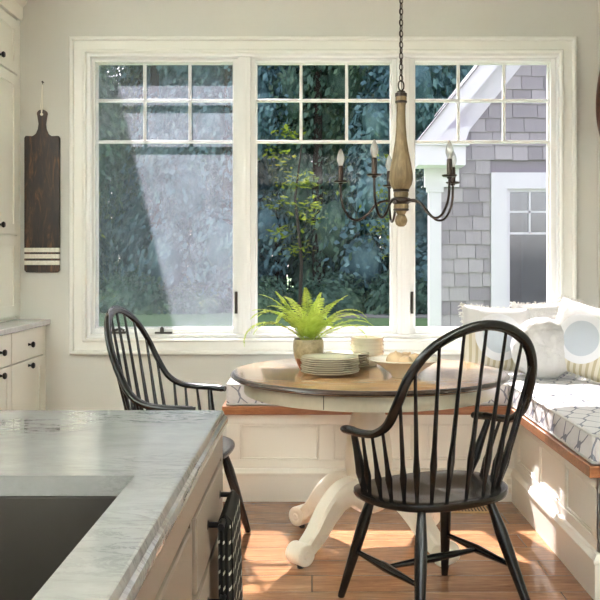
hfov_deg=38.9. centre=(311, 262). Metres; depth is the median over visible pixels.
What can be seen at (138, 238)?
tree
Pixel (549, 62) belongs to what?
window
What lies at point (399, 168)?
chandelier
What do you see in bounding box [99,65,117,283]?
tree
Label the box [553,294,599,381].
throw pillow
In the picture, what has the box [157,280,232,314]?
shrub
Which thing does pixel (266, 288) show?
shrub
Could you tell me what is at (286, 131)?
sapling
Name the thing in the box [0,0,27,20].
trim
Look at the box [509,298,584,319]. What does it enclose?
throw pillow
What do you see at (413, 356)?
onion
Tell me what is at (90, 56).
window frame
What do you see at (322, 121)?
tree
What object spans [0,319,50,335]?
countertop
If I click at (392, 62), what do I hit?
window
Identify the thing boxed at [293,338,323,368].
pot
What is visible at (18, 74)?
trim
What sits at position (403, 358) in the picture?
onion
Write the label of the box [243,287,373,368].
potted fern
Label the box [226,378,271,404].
bench cushion
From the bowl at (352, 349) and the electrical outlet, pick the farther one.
the electrical outlet
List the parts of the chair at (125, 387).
arm post, seat, leg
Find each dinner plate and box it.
[300,357,358,363]
[300,360,358,365]
[300,366,358,371]
[301,353,359,360]
[301,361,359,367]
[301,364,358,369]
[301,368,359,373]
[301,370,358,376]
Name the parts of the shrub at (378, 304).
crown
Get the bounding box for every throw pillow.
[458,302,532,374]
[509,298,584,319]
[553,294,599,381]
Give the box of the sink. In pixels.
[0,496,116,599]
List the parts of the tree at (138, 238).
crown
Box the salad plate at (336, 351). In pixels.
[326,350,368,355]
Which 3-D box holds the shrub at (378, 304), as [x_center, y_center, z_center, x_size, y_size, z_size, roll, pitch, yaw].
[2.541,0.849,24.544,2.747,1.521,3.632,0,0,3]
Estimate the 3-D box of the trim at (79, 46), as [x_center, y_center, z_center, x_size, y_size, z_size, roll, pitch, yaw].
[0.065,-0.395,4.979,2.965,1.860,0.042,0,0,0]
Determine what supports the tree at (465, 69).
on the lawn
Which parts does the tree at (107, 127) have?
crown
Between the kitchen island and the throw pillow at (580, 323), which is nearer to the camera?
the kitchen island
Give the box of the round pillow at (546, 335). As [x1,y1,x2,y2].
[510,317,566,378]
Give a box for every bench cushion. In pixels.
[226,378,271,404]
[480,383,508,404]
[506,371,599,463]
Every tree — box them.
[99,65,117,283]
[99,65,133,291]
[99,65,136,290]
[99,65,195,282]
[100,65,232,305]
[152,65,295,310]
[181,68,273,286]
[232,65,335,287]
[259,65,383,293]
[272,151,350,286]
[290,68,415,283]
[319,65,463,295]
[369,65,454,267]
[417,65,473,190]
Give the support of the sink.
in the island countertop at (152, 461)
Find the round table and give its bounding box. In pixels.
[230,358,509,568]
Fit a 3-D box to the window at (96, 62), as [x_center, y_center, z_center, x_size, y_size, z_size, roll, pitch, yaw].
[-0.871,-0.398,5.075,0.868,1.635,0.119,0,0,0]
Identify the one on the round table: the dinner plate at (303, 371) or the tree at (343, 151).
the dinner plate at (303, 371)
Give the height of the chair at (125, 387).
1.066 m
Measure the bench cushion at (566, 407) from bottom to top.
0.130 m
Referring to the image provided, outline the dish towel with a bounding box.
[218,490,242,599]
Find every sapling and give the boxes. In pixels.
[258,123,338,319]
[359,150,423,308]
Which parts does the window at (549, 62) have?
latch lever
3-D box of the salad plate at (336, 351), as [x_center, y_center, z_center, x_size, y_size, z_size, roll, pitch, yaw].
[0.160,0.412,3.830,0.198,0.019,0.198,0,0,0]
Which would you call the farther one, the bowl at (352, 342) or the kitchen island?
the bowl at (352, 342)
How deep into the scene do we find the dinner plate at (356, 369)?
3.51 m
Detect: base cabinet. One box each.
[0,334,10,409]
[8,326,42,409]
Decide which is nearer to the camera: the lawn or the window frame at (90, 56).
the window frame at (90, 56)
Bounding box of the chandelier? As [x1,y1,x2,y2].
[334,0,459,226]
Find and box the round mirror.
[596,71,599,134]
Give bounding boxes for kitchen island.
[135,433,231,599]
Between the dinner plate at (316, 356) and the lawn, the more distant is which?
the lawn
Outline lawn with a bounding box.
[99,278,427,326]
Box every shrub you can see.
[99,270,175,314]
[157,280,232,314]
[226,274,302,314]
[283,271,375,314]
[358,271,427,315]
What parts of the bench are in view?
skirting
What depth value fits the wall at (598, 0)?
4.99 m
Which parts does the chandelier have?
bulb, arm, bulb, arm, bulb, arm, chain, arm, arm, bulb, bulb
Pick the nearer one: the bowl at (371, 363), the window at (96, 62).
the bowl at (371, 363)
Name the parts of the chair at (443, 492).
leg, arm post, leg, seat, leg, arm post, leg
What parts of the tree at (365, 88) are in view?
crown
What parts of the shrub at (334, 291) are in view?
crown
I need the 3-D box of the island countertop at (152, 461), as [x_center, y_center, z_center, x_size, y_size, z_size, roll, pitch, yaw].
[-0.720,0.348,0.734,1.060,0.036,2.368,0,0,0]
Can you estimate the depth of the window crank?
5.01 m
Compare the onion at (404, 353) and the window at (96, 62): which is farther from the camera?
the window at (96, 62)
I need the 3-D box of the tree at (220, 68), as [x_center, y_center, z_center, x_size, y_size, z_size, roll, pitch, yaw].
[-3.302,-6.163,30.917,4.207,17.336,4.801,0,0,16]
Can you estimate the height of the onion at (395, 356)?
0.094 m
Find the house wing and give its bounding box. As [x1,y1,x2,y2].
[415,65,545,326]
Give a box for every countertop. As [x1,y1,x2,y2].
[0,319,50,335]
[0,410,227,599]
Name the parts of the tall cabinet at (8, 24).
door, door, door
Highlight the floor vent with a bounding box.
[451,505,488,512]
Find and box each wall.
[20,0,597,435]
[598,0,599,308]
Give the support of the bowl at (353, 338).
on the bowl at (352, 342)
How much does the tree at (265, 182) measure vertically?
18.351 m
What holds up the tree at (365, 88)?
on the lawn
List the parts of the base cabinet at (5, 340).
knob, knob, drawer, door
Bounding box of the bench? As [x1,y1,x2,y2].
[222,399,599,599]
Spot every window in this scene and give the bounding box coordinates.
[92,58,237,333]
[251,58,396,333]
[410,58,554,333]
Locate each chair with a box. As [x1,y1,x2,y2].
[104,305,250,532]
[338,320,537,599]
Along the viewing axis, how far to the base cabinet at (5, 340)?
4.35 m
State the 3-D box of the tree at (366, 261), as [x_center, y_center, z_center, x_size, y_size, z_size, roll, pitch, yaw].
[2.606,-5.896,25.720,4.239,16.175,4.430,0,0,45]
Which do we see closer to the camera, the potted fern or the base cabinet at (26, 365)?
the potted fern
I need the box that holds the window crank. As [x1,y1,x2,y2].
[111,328,125,333]
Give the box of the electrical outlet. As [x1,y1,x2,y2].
[504,477,511,493]
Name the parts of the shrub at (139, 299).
crown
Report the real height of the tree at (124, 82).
17.641 m
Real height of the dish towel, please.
0.430 m
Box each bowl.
[350,336,383,341]
[350,340,383,345]
[350,344,383,348]
[350,347,383,352]
[353,351,383,366]
[368,355,436,377]
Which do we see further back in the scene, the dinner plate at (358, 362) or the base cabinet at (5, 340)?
the base cabinet at (5, 340)
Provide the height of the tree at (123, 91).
16.441 m
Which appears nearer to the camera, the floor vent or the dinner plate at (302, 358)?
the dinner plate at (302, 358)
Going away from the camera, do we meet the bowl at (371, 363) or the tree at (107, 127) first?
the bowl at (371, 363)
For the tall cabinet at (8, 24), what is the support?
on the countertop at (16, 325)
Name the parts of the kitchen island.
door panel, drawer, drawer, pull handle, pull handle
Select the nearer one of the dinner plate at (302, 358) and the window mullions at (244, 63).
the dinner plate at (302, 358)
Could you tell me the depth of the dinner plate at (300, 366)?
3.52 m
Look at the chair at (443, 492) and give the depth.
2.93 m
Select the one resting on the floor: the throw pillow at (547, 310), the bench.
the bench
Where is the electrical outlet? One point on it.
(508, 480)
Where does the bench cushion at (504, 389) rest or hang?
on the bench
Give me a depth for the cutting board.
4.97 m
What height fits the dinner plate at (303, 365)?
0.019 m
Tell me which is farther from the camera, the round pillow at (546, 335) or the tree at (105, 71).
the tree at (105, 71)
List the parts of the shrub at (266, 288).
crown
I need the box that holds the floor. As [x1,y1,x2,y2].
[223,502,592,599]
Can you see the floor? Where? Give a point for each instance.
(267, 574)
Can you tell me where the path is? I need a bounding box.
[333,314,427,317]
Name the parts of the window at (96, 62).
latch lever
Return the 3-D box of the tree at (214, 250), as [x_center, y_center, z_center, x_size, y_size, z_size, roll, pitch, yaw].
[-2.869,-5.890,25.938,4.628,16.713,4.056,0,0,37]
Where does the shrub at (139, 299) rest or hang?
on the lawn
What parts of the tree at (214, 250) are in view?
crown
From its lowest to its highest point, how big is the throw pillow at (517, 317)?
0.418 m
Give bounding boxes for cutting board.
[24,84,59,271]
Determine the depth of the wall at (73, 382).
5.00 m
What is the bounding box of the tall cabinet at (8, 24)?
[0,7,17,321]
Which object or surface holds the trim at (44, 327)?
attached to the base cabinet at (26, 365)
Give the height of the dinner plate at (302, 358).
0.019 m
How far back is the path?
22.55 m
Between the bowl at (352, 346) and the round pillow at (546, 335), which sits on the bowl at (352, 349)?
the bowl at (352, 346)
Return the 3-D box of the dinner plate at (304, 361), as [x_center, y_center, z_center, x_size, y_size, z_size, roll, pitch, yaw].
[0.074,0.421,3.598,0.248,0.019,0.248,0,0,0]
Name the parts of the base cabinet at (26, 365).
door, drawer, knob, knob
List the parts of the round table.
leg, leg, leg, leg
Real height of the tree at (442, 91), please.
16.587 m
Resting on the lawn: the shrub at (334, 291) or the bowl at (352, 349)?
the shrub at (334, 291)
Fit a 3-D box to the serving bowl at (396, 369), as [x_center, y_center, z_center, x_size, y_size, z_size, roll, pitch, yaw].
[0.386,0.436,3.545,0.302,0.077,0.302,0,0,0]
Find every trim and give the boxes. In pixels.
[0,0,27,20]
[15,19,19,318]
[40,325,45,409]
[69,36,576,354]
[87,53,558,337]
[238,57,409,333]
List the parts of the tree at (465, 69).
crown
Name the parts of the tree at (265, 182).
crown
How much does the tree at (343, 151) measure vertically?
17.570 m
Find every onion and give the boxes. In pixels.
[386,351,403,361]
[398,356,412,361]
[402,352,410,355]
[409,353,418,361]
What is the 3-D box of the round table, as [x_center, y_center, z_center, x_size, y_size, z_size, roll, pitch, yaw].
[0.250,0.862,3.750,1.215,0.775,1.215,0,0,-9]
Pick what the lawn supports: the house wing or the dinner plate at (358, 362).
the house wing
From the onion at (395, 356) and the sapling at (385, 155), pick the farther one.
the sapling at (385, 155)
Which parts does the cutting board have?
hanging cord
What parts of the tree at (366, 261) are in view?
crown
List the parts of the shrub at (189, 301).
crown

